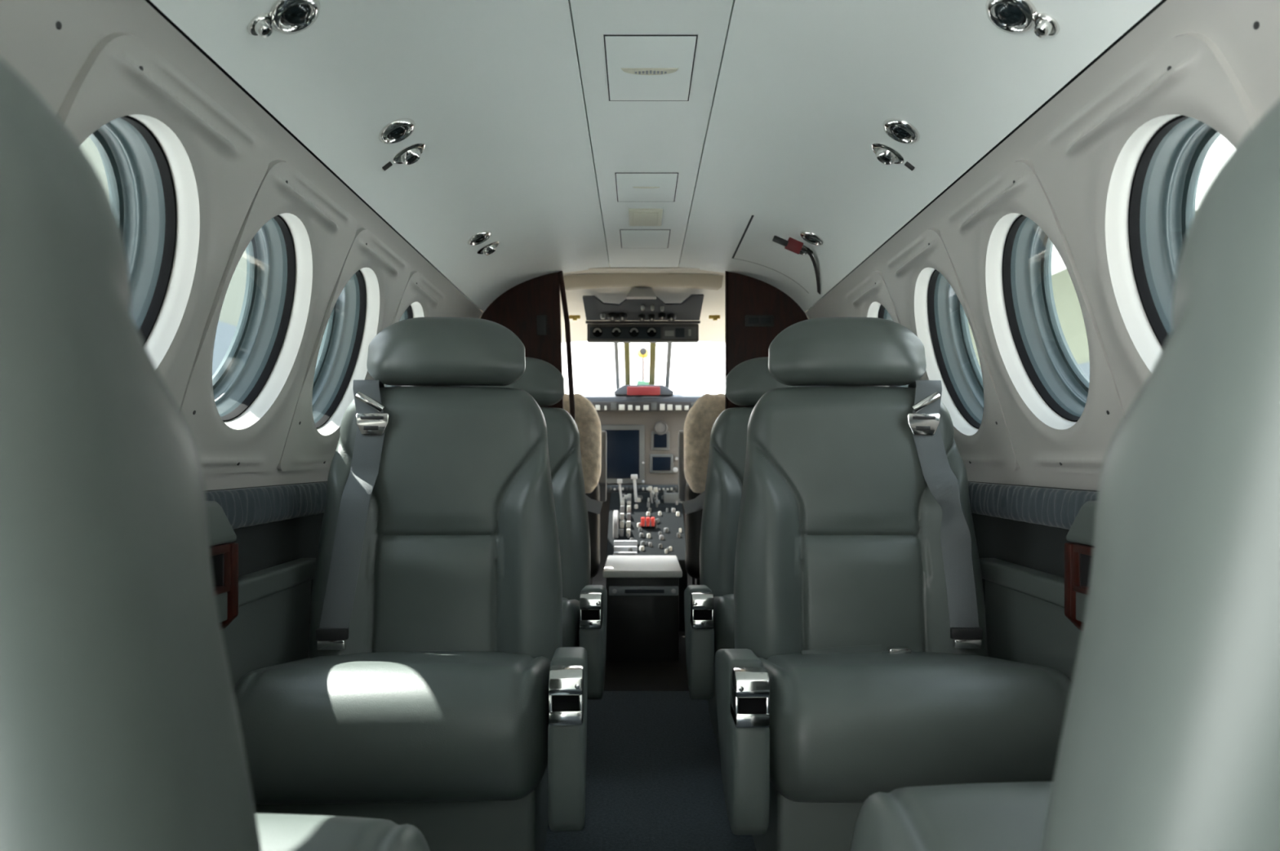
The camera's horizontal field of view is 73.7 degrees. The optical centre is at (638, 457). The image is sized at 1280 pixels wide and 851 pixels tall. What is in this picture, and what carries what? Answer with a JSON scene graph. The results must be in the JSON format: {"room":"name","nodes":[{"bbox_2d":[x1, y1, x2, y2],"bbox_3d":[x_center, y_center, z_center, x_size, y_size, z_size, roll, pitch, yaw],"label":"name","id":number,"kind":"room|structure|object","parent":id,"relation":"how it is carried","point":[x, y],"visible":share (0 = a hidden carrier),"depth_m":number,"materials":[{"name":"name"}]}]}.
{"room":"aircraft cabin","nodes":[
{"label":"aircraft cabin","id":0,"kind":"room"},
{"bbox_2d":[0,0,483,490],"bbox_3d":[-0.660,-0.215,1.600,0.225,0.582,2.800,0,0,0],"label":"wall","id":1,"kind":"structure","parent":0,"point":[49,59],"depth_m":1.00,"materials":[{"name":"grey plastic"}]},
{"bbox_2d":[55,21,62,29],"bbox_3d":[-0.585,-0.435,0.860,0.004,0.008,0.008,0,0,0],"label":"screw","id":2,"kind":"object","parent":1,"relation":"attached to","point":[58,24],"visible":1,"depth_m":0.86,"materials":[{"name":"grey metal"}]},
{"bbox_2d":[56,32,270,408],"bbox_3d":[-0.673,-0.224,1.085,0.234,0.506,0.464,0,0,0],"label":"window","id":3,"kind":"structure","parent":1,"relation":"in","point":[184,175],"depth_m":1.16,"materials":[{"name":"grey plastic"}]},
{"bbox_2d":[179,160,356,474],"bbox_3d":[-0.673,-0.224,1.490,0.234,0.506,0.464,0,0,0],"label":"window","id":4,"kind":"structure","parent":1,"relation":"in","point":[297,241],"depth_m":1.55,"materials":[{"name":"grey plastic"}]},
{"bbox_2d":[145,0,480,310],"bbox_3d":[-0.561,-0.521,0.750,0.040,0.008,4.500,0,0,0],"label":"trim","id":5,"kind":"structure","parent":1,"relation":"attached to","point":[148,2],"depth_m":1.30,"materials":[{"name":"grey"}]},
{"bbox_2d":[276,227,410,471],"bbox_3d":[-0.673,-0.224,1.895,0.234,0.506,0.464,0,0,0],"label":"window","id":6,"kind":"structure","parent":1,"relation":"in","point":[372,280],"depth_m":1.95,"materials":[{"name":"grey plastic"}]},
{"bbox_2d":[373,271,447,387],"bbox_3d":[-0.673,-0.224,2.300,0.234,0.506,0.464,0,0,0],"label":"window","id":7,"kind":"structure","parent":1,"relation":"in","point":[420,298],"depth_m":2.29,"materials":[{"name":"grey plastic"}]},
{"bbox_2d":[205,481,327,599],"bbox_3d":[-0.699,0.393,1.600,0.012,0.675,2.800,0,0,0],"label":"wall","id":8,"kind":"structure","parent":0,"point":[261,547],"depth_m":1.65,"materials":[{"name":"grey fabric"}]},
{"bbox_2d":[206,501,238,631],"bbox_3d":[-0.639,0.162,1.088,0.084,0.196,0.376,0,0,0],"label":"console","id":9,"kind":"object","parent":8,"relation":"attached to","point":[224,553],"visible":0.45,"depth_m":1.24,"materials":[{"name":"brown wood"}]},
{"bbox_2d":[205,482,327,529],"bbox_3d":[-0.681,0.089,2.091,0.031,0.066,1.618,0,0,0],"label":"side wall panel","id":10,"kind":"object","parent":8,"relation":"attached to","point":[248,507],"visible":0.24,"depth_m":1.56,"materials":[{"name":"grey fabric"}]},
{"bbox_2d":[222,558,315,813],"bbox_3d":[-0.671,0.466,1.323,0.044,0.519,0.845,0,0,0],"label":"panel","id":11,"kind":"object","parent":8,"relation":"attached to","point":[271,627],"visible":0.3,"depth_m":1.53,"materials":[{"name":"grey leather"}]},
{"bbox_2d":[149,0,609,312],"bbox_3d":[-0.329,-0.598,0.765,0.452,0.178,4.530,0,0,0],"label":"ceiling","id":12,"kind":"structure","parent":0,"point":[492,91],"depth_m":1.51,"materials":[{"name":"plastic"}]},
{"bbox_2d":[247,12,272,37],"bbox_3d":[-0.492,-0.561,1.108,0.031,0.030,0.030,0,0,-5],"label":"ceiling vent","id":13,"kind":"object","parent":12,"relation":"in","point":[259,24],"visible":1,"depth_m":1.10,"materials":[{"name":"silver metal"}]},
{"bbox_2d":[268,0,319,34],"bbox_3d":[-0.455,-0.587,1.128,0.063,0.043,0.072,0,0,4],"label":"light","id":14,"kind":"object","parent":12,"relation":"attached to","point":[287,16],"visible":1,"depth_m":1.12,"materials":[{"name":"silver metal"}]},
{"bbox_2d":[382,161,392,170],"bbox_3d":[-0.488,-0.565,1.655,0.020,0.018,0.008,0,0,0],"label":"light switch","id":15,"kind":"object","parent":12,"relation":"attached to","point":[388,164],"visible":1,"depth_m":1.65,"materials":[{"name":"grey plastic"}]},
{"bbox_2d":[378,118,415,144],"bbox_3d":[-0.442,-0.595,1.557,0.065,0.040,0.072,0,0,4],"label":"recessed light","id":16,"kind":"object","parent":12,"relation":"in","point":[397,131],"visible":1,"depth_m":1.54,"materials":[{"name":"silver metal"}]},
{"bbox_2d":[392,142,425,164],"bbox_3d":[-0.448,-0.592,1.665,0.063,0.040,0.057,0,0,5],"label":"ceiling vent","id":17,"kind":"object","parent":12,"relation":"in","point":[411,154],"visible":1,"depth_m":1.65,"materials":[{"name":"silver metal"}]},
{"bbox_2d":[467,230,491,245],"bbox_3d":[-0.435,-0.598,2.330,0.066,0.039,0.072,0,0,4],"label":"recessed light","id":18,"kind":"object","parent":12,"relation":"in","point":[480,237],"visible":1,"depth_m":2.31,"materials":[{"name":"silver metal"}]},
{"bbox_2d":[477,241,499,254],"bbox_3d":[-0.432,-0.600,2.450,0.065,0.038,0.057,0,0,5],"label":"ceiling vent","id":19,"kind":"object","parent":12,"relation":"in","point":[490,248],"visible":1,"depth_m":2.44,"materials":[{"name":"silver metal"}]},
{"bbox_2d":[591,492,692,589],"bbox_3d":[0.019,0.255,4.525,1.400,1.050,0.050,0,0,0],"label":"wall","id":20,"kind":"structure","parent":0,"point":[598,580],"depth_m":4.50,"materials":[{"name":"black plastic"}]},
{"bbox_2d":[560,263,724,343],"bbox_3d":[0.019,-0.579,3.420,1.240,0.233,0.800,0,0,0],"label":"ceiling","id":21,"kind":"structure","parent":0,"point":[713,301],"depth_m":3.33,"materials":[{"name":"beige plastic"}]},
{"bbox_2d":[568,315,580,320],"bbox_3d":[-0.251,-0.545,3.345,0.044,0.022,0.022,0,0,0],"label":"latch","id":22,"kind":"object","parent":21,"relation":"attached to","point":[575,317],"depth_m":3.34,"materials":[{"name":"gold metal"}]},
{"bbox_2d":[613,342,671,390],"bbox_3d":[0.019,-0.404,4.127,1.290,0.295,0.610,0,0,0],"label":"window frame","id":23,"kind":"structure","parent":21,"relation":"attached to","point":[626,345],"depth_m":4.03,"materials":[{"name":"yellow"}]},
{"bbox_2d":[582,287,703,342],"bbox_3d":[0.017,-0.550,3.335,0.459,0.173,0.270,0,0,0],"label":"panel","id":24,"kind":"object","parent":21,"relation":"attached to","point":[642,317],"visible":1,"depth_m":3.39,"materials":[{"name":"grey paint"}]},
{"bbox_2d":[664,330,674,336],"bbox_3d":[0.123,-0.495,3.419,0.037,0.021,0.010,0,0,0],"label":"switch","id":25,"kind":"object","parent":24,"relation":"attached to","point":[667,333],"depth_m":3.41,"materials":[{"name":"grey plastic"}]},
{"bbox_2d":[675,328,684,337],"bbox_3d":[0.165,-0.497,3.420,0.037,0.037,0.009,0,0,0],"label":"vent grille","id":26,"kind":"object","parent":24,"relation":"attached to","point":[679,332],"depth_m":3.42,"materials":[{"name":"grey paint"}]},
{"bbox_2d":[708,315,719,320],"bbox_3d":[0.297,-0.545,3.345,0.044,0.022,0.022,0,0,0],"label":"latch","id":27,"kind":"object","parent":21,"relation":"attached to","point":[714,317],"depth_m":3.34,"materials":[{"name":"gold metal"}]},
{"bbox_2d":[480,271,808,420],"bbox_3d":[0.019,0.032,3.006,1.428,1.396,0.037,0,0,0],"label":"wall","id":28,"kind":"structure","parent":0,"point":[531,309],"depth_m":3.00,"materials":[{"name":"brown wood"}]},
{"bbox_2d":[563,272,723,290],"bbox_3d":[0.014,-0.641,3.130,0.580,0.038,0.140,0,0,0],"label":"trim","id":29,"kind":"structure","parent":28,"relation":"attached to","point":[706,282],"depth_m":3.10,"materials":[{"name":"beige plastic"}]},
{"bbox_2d":[588,266,699,271],"bbox_3d":[0.014,-0.664,3.025,0.590,0.012,0.050,0,0,0],"label":"trim","id":30,"kind":"structure","parent":28,"relation":"attached to","point":[678,268],"depth_m":3.01,"materials":[{"name":"beige plastic"}]},
{"bbox_2d":[544,631,756,850],"bbox_3d":[0.019,0.739,1.450,1.424,0.022,5.900,0,0,0],"label":"floor","id":31,"kind":"structure","parent":0,"point":[654,780],"depth_m":1.98,"materials":[{"name":"carpet"}]},
{"bbox_2d":[0,58,430,850],"bbox_3d":[-0.438,0.205,0.571,0.506,1.050,0.634,0,0,0],"label":"passenger seat","id":32,"kind":"object","parent":31,"relation":"on","point":[120,731],"visible":1,"depth_m":0.33,"materials":[{"name":"grey leather"}]},
{"bbox_2d":[255,813,430,850],"bbox_3d":[-0.438,0.438,0.661,0.504,0.208,0.452,0,0,0],"label":"seat cushion","id":33,"kind":"object","parent":32,"relation":"on","point":[277,833],"depth_m":0.77,"materials":[{"name":"leather"}]},
{"bbox_2d":[233,316,587,850],"bbox_3d":[-0.370,0.220,1.523,0.563,1.020,0.621,0,0,-3],"label":"passenger seat","id":34,"kind":"object","parent":31,"relation":"on","point":[437,691],"visible":0.97,"depth_m":1.61,"materials":[{"name":"grey leather"}]},
{"bbox_2d":[233,651,551,804],"bbox_3d":[-0.396,0.432,1.474,0.504,0.208,0.452,0,0,-2],"label":"seat cushion","id":35,"kind":"object","parent":34,"relation":"on","point":[324,727],"depth_m":1.27,"materials":[{"name":"leather"}]},
{"bbox_2d":[475,357,607,700],"bbox_3d":[-0.361,0.220,2.214,0.558,1.020,0.633,0,0,0],"label":"passenger seat","id":36,"kind":"object","parent":31,"relation":"on","point":[584,605],"visible":0.27,"depth_m":2.33,"materials":[{"name":"grey leather"}]},
{"bbox_2d":[562,597,579,647],"bbox_3d":[-0.388,0.432,2.124,0.504,0.208,0.452,0,0,0],"label":"seat cushion","id":37,"kind":"object","parent":36,"relation":"on","point":[571,606],"depth_m":1.96,"materials":[{"name":"leather"}]},
{"bbox_2d":[563,393,606,585],"bbox_3d":[-0.338,0.238,3.552,0.446,0.984,0.521,0,0,0],"label":"seat","id":38,"kind":"object","parent":31,"relation":"on","point":[593,440],"visible":0.14,"depth_m":3.33,"materials":[{"name":"beige fur"}]},
{"bbox_2d":[603,555,682,661],"bbox_3d":[0.014,0.567,3.265,0.282,0.326,0.470,0,0,0],"label":"storage box","id":39,"kind":"object","parent":31,"relation":"on","point":[642,617],"visible":1,"depth_m":3.05,"materials":[{"name":"black plastic"}]},
{"bbox_2d":[606,474,687,631],"bbox_3d":[0.034,0.406,3.862,0.340,0.647,0.605,0,0,0],"label":"pedestal","id":40,"kind":"object","parent":31,"relation":"on","point":[651,523],"visible":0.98,"depth_m":3.79,"materials":[{"name":"black metal"}]},
{"bbox_2d":[678,393,724,585],"bbox_3d":[0.369,0.238,3.552,0.447,0.984,0.521,0,0,0],"label":"seat","id":41,"kind":"object","parent":31,"relation":"on","point":[694,442],"visible":0.31,"depth_m":3.33,"materials":[{"name":"beige fur"}]},
{"bbox_2d":[684,356,814,751],"bbox_3d":[0.397,0.220,2.221,0.558,1.020,0.619,0,0,0],"label":"passenger seat","id":42,"kind":"object","parent":31,"relation":"on","point":[708,606],"visible":0.23,"depth_m":2.32,"materials":[{"name":"grey leather"}]},
{"bbox_2d":[713,594,734,665],"bbox_3d":[0.424,0.432,2.174,0.504,0.208,0.452,0,0,0],"label":"seat cushion","id":43,"kind":"object","parent":42,"relation":"on","point":[724,637],"depth_m":1.99,"materials":[{"name":"leather"}]},
{"bbox_2d":[715,316,1071,850],"bbox_3d":[0.414,0.220,1.522,0.563,1.020,0.621,0,0,0],"label":"passenger seat","id":44,"kind":"object","parent":31,"relation":"on","point":[859,667],"visible":0.97,"depth_m":1.61,"materials":[{"name":"grey leather"}]},
{"bbox_2d":[758,651,1071,803],"bbox_3d":[0.442,0.432,1.474,0.504,0.208,0.452,0,0,0],"label":"seat cushion","id":45,"kind":"object","parent":44,"relation":"on","point":[846,726],"depth_m":1.26,"materials":[{"name":"leather"}]},
{"bbox_2d":[849,100,1279,850],"bbox_3d":[0.457,0.207,0.595,0.506,1.046,0.659,0,0,0],"label":"passenger seat","id":46,"kind":"object","parent":31,"relation":"on","point":[1170,741],"visible":1,"depth_m":0.35,"materials":[{"name":"grey leather"}]},
{"bbox_2d":[849,782,1053,850],"bbox_3d":[0.457,0.422,0.698,0.504,0.208,0.452,0,0,0],"label":"seat cushion","id":47,"kind":"object","parent":46,"relation":"on","point":[993,816],"depth_m":0.78,"materials":[{"name":"leather"}]},
{"bbox_2d":[569,0,733,267],"bbox_3d":[0.019,-0.674,0.765,0.239,0.022,4.530,0,0,0],"label":"ceiling","id":48,"kind":"structure","parent":0,"point":[626,136],"depth_m":1.62,"materials":[{"name":"plastic"}]},
{"bbox_2d":[628,208,662,226],"bbox_3d":[0.019,-0.664,2.370,0.092,0.010,0.160,0,0,0],"label":"sign","id":49,"kind":"object","parent":48,"relation":"attached to","point":[637,217],"visible":1,"depth_m":2.35,"materials":[{"name":"beige plastic"}]},
{"bbox_2d":[679,0,1161,312],"bbox_3d":[0.367,-0.598,0.765,0.452,0.178,4.530,0,0,0],"label":"ceiling","id":50,"kind":"structure","parent":0,"point":[804,91],"depth_m":1.51,"materials":[{"name":"plastic"}]},
{"bbox_2d":[732,215,754,258],"bbox_3d":[0.308,-0.651,2.550,0.006,0.001,0.500,0,0,0],"label":"trim","id":51,"kind":"structure","parent":50,"relation":"attached to","point":[752,216],"depth_m":2.51,"materials":[{"name":"grey"}]},
{"bbox_2d":[772,235,820,294],"bbox_3d":[0.501,-0.565,2.518,0.078,0.102,0.385,0,0,31],"label":"tag","id":52,"kind":"object","parent":50,"relation":"hanging from","point":[793,245],"visible":1,"depth_m":2.37,"materials":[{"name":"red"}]},
{"bbox_2d":[799,244,813,254],"bbox_3d":[0.470,-0.600,2.450,0.065,0.038,0.057,0,0,5],"label":"ceiling vent","id":53,"kind":"object","parent":50,"relation":"in","point":[802,252],"visible":0.44,"depth_m":2.43,"materials":[{"name":"silver metal"}]},
{"bbox_2d":[800,230,823,245],"bbox_3d":[0.473,-0.598,2.330,0.066,0.039,0.072,0,0,4],"label":"recessed light","id":54,"kind":"object","parent":50,"relation":"in","point":[811,237],"visible":1,"depth_m":2.31,"materials":[{"name":"silver metal"}]},
{"bbox_2d":[871,142,903,164],"bbox_3d":[0.486,-0.592,1.665,0.063,0.040,0.057,0,0,5],"label":"ceiling vent","id":55,"kind":"object","parent":50,"relation":"in","point":[886,154],"visible":1,"depth_m":1.65,"materials":[{"name":"silver metal"}]},
{"bbox_2d":[882,118,919,144],"bbox_3d":[0.480,-0.595,1.557,0.065,0.040,0.072,0,0,4],"label":"recessed light","id":56,"kind":"object","parent":50,"relation":"in","point":[900,131],"visible":1,"depth_m":1.54,"materials":[{"name":"silver metal"}]},
{"bbox_2d":[904,161,915,170],"bbox_3d":[0.526,-0.565,1.655,0.020,0.018,0.008,0,0,0],"label":"light switch","id":57,"kind":"object","parent":50,"relation":"attached to","point":[907,164],"visible":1,"depth_m":1.65,"materials":[{"name":"grey plastic"}]},
{"bbox_2d":[985,0,1038,34],"bbox_3d":[0.493,-0.587,1.128,0.063,0.043,0.072,0,0,4],"label":"light","id":58,"kind":"object","parent":50,"relation":"attached to","point":[1011,16],"visible":1,"depth_m":1.12,"materials":[{"name":"silver metal"}]},
{"bbox_2d":[1034,12,1059,37],"bbox_3d":[0.530,-0.561,1.108,0.031,0.030,0.030,0,0,5],"label":"ceiling vent","id":59,"kind":"object","parent":50,"relation":"in","point":[1046,24],"visible":1,"depth_m":1.10,"materials":[{"name":"silver metal"}]},
{"bbox_2d":[968,481,1097,608],"bbox_3d":[0.737,0.393,0.750,0.012,0.675,4.500,0,0,0],"label":"wall","id":60,"kind":"structure","parent":0,"point":[1041,548],"depth_m":1.64,"materials":[{"name":"grey fabric"}]},
{"bbox_2d":[979,558,1081,682],"bbox_3d":[0.709,0.466,1.323,0.044,0.519,0.845,0,0,0],"label":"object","id":61,"kind":"object","parent":60,"relation":"attached to","point":[1027,623],"visible":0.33,"depth_m":1.53,"materials":[{"name":"grey leather"}]},
{"bbox_2d":[968,482,1097,529],"bbox_3d":[0.719,0.089,2.091,0.032,0.066,1.618,0,0,0],"label":"side wall panel","id":62,"kind":"object","parent":60,"relation":"attached to","point":[1050,507],"visible":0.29,"depth_m":1.56,"materials":[{"name":"grey fabric"}]},
{"bbox_2d":[1064,501,1096,631],"bbox_3d":[0.677,0.162,1.088,0.084,0.196,0.376,0,0,0],"label":"console","id":63,"kind":"object","parent":60,"relation":"attached to","point":[1078,553],"visible":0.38,"depth_m":1.25,"materials":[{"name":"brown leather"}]},
{"bbox_2d":[804,0,1279,491],"bbox_3d":[0.698,-0.215,0.750,0.225,0.582,4.500,0,0,0],"label":"wall","id":64,"kind":"structure","parent":0,"point":[1253,55],"depth_m":1.09,"materials":[{"name":"grey plastic"}]},
{"bbox_2d":[736,258,807,292],"bbox_3d":[0.433,-0.594,2.800,0.250,0.114,0.004,0,0,0],"label":"trim","id":65,"kind":"structure","parent":64,"relation":"attached to","point":[736,259],"depth_m":2.80,"materials":[{"name":"grey"}]},
{"bbox_2d":[842,271,919,387],"bbox_3d":[0.711,-0.224,2.300,0.234,0.506,0.464,0,0,0],"label":"window","id":66,"kind":"structure","parent":64,"relation":"in","point":[871,298],"depth_m":2.29,"materials":[{"name":"grey plastic"}]},
{"bbox_2d":[881,227,1019,471],"bbox_3d":[0.711,-0.224,1.895,0.234,0.506,0.464,0,0,0],"label":"window","id":67,"kind":"structure","parent":64,"relation":"in","point":[922,280],"depth_m":1.95,"materials":[{"name":"grey plastic"}]},
{"bbox_2d":[807,0,1166,310],"bbox_3d":[0.599,-0.521,0.750,0.040,0.008,4.500,0,0,0],"label":"trim","id":68,"kind":"structure","parent":64,"relation":"attached to","point":[1162,2],"depth_m":1.30,"materials":[{"name":"grey"}]},
{"bbox_2d":[939,160,1124,475],"bbox_3d":[0.711,-0.224,1.490,0.234,0.506,0.464,0,0,0],"label":"window","id":69,"kind":"structure","parent":64,"relation":"in","point":[999,241],"depth_m":1.55,"materials":[{"name":"grey plastic"}]},
{"bbox_2d":[1031,32,1259,415],"bbox_3d":[0.711,-0.224,1.085,0.234,0.506,0.464,0,0,0],"label":"window","id":70,"kind":"structure","parent":64,"relation":"in","point":[1119,176],"depth_m":1.16,"materials":[{"name":"grey plastic"}]},
{"bbox_2d":[1253,21,1259,29],"bbox_3d":[0.623,-0.435,0.860,0.004,0.008,0.008,0,0,0],"label":"screw","id":71,"kind":"object","parent":64,"relation":"attached to","point":[1256,24],"visible":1,"depth_m":0.86,"materials":[{"name":"grey metal"}]},
{"bbox_3d":[-0.631,0.075,3.815,0.100,1.410,1.570,0,0,0],"label":"wall","id":72,"kind":"structure","parent":0,"visible":0},
{"bbox_2d":[581,385,715,492],"bbox_3d":[0.019,-0.086,4.251,1.200,0.518,0.338,0,0,0],"label":"panel","id":73,"kind":"object","parent":72,"relation":"attached to","point":[642,431],"visible":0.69,"depth_m":4.18,"materials":[{"name":"grey paint"}]},
{"bbox_2d":[636,347,648,385],"bbox_3d":[0.022,-0.441,4.248,0.078,0.206,0.063,0,0,0],"label":"standby compass","id":74,"kind":"object","parent":73,"relation":"on","point":[642,353],"visible":0.86,"depth_m":4.23,"materials":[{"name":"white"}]},
{"bbox_2d":[626,386,660,395],"bbox_3d":[0.023,-0.315,4.080,0.159,0.042,0.017,0,0,0],"label":"cover","id":75,"kind":"object","parent":73,"relation":"on","point":[631,391],"visible":1,"depth_m":4.07,"materials":[{"name":"red plastic"}]},
{"bbox_2d":[613,385,673,395],"bbox_3d":[0.025,-0.322,4.195,0.286,0.047,0.210,0,0,0],"label":"hood","id":76,"kind":"object","parent":73,"relation":"attached to","point":[622,390],"depth_m":4.09,"materials":[{"name":"grey plastic"}]},
{"label":"outside","id":77,"kind":"structure","parent":0,"visible":0},
{"bbox_3d":[0.019,2.030,30.000,180.000,0.100,180.000,0,0,0],"label":"ground","id":78,"kind":"structure","parent":77,"visible":0},
{"bbox_2d":[80,137,321,375],"bbox_3d":[-25.731,-5.445,40.500,21.100,14.850,39.600,0,0,0],"label":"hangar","id":79,"kind":"structure","parent":78,"relation":"on","point":[231,308],"depth_m":32.10,"materials":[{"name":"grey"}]},
{"bbox_2d":[967,134,1235,380],"bbox_3d":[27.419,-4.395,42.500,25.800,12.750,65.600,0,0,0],"label":"window pane","id":80,"kind":"object","parent":78,"relation":"on","point":[1068,306],"visible":0.02,"depth_m":38.92,"materials":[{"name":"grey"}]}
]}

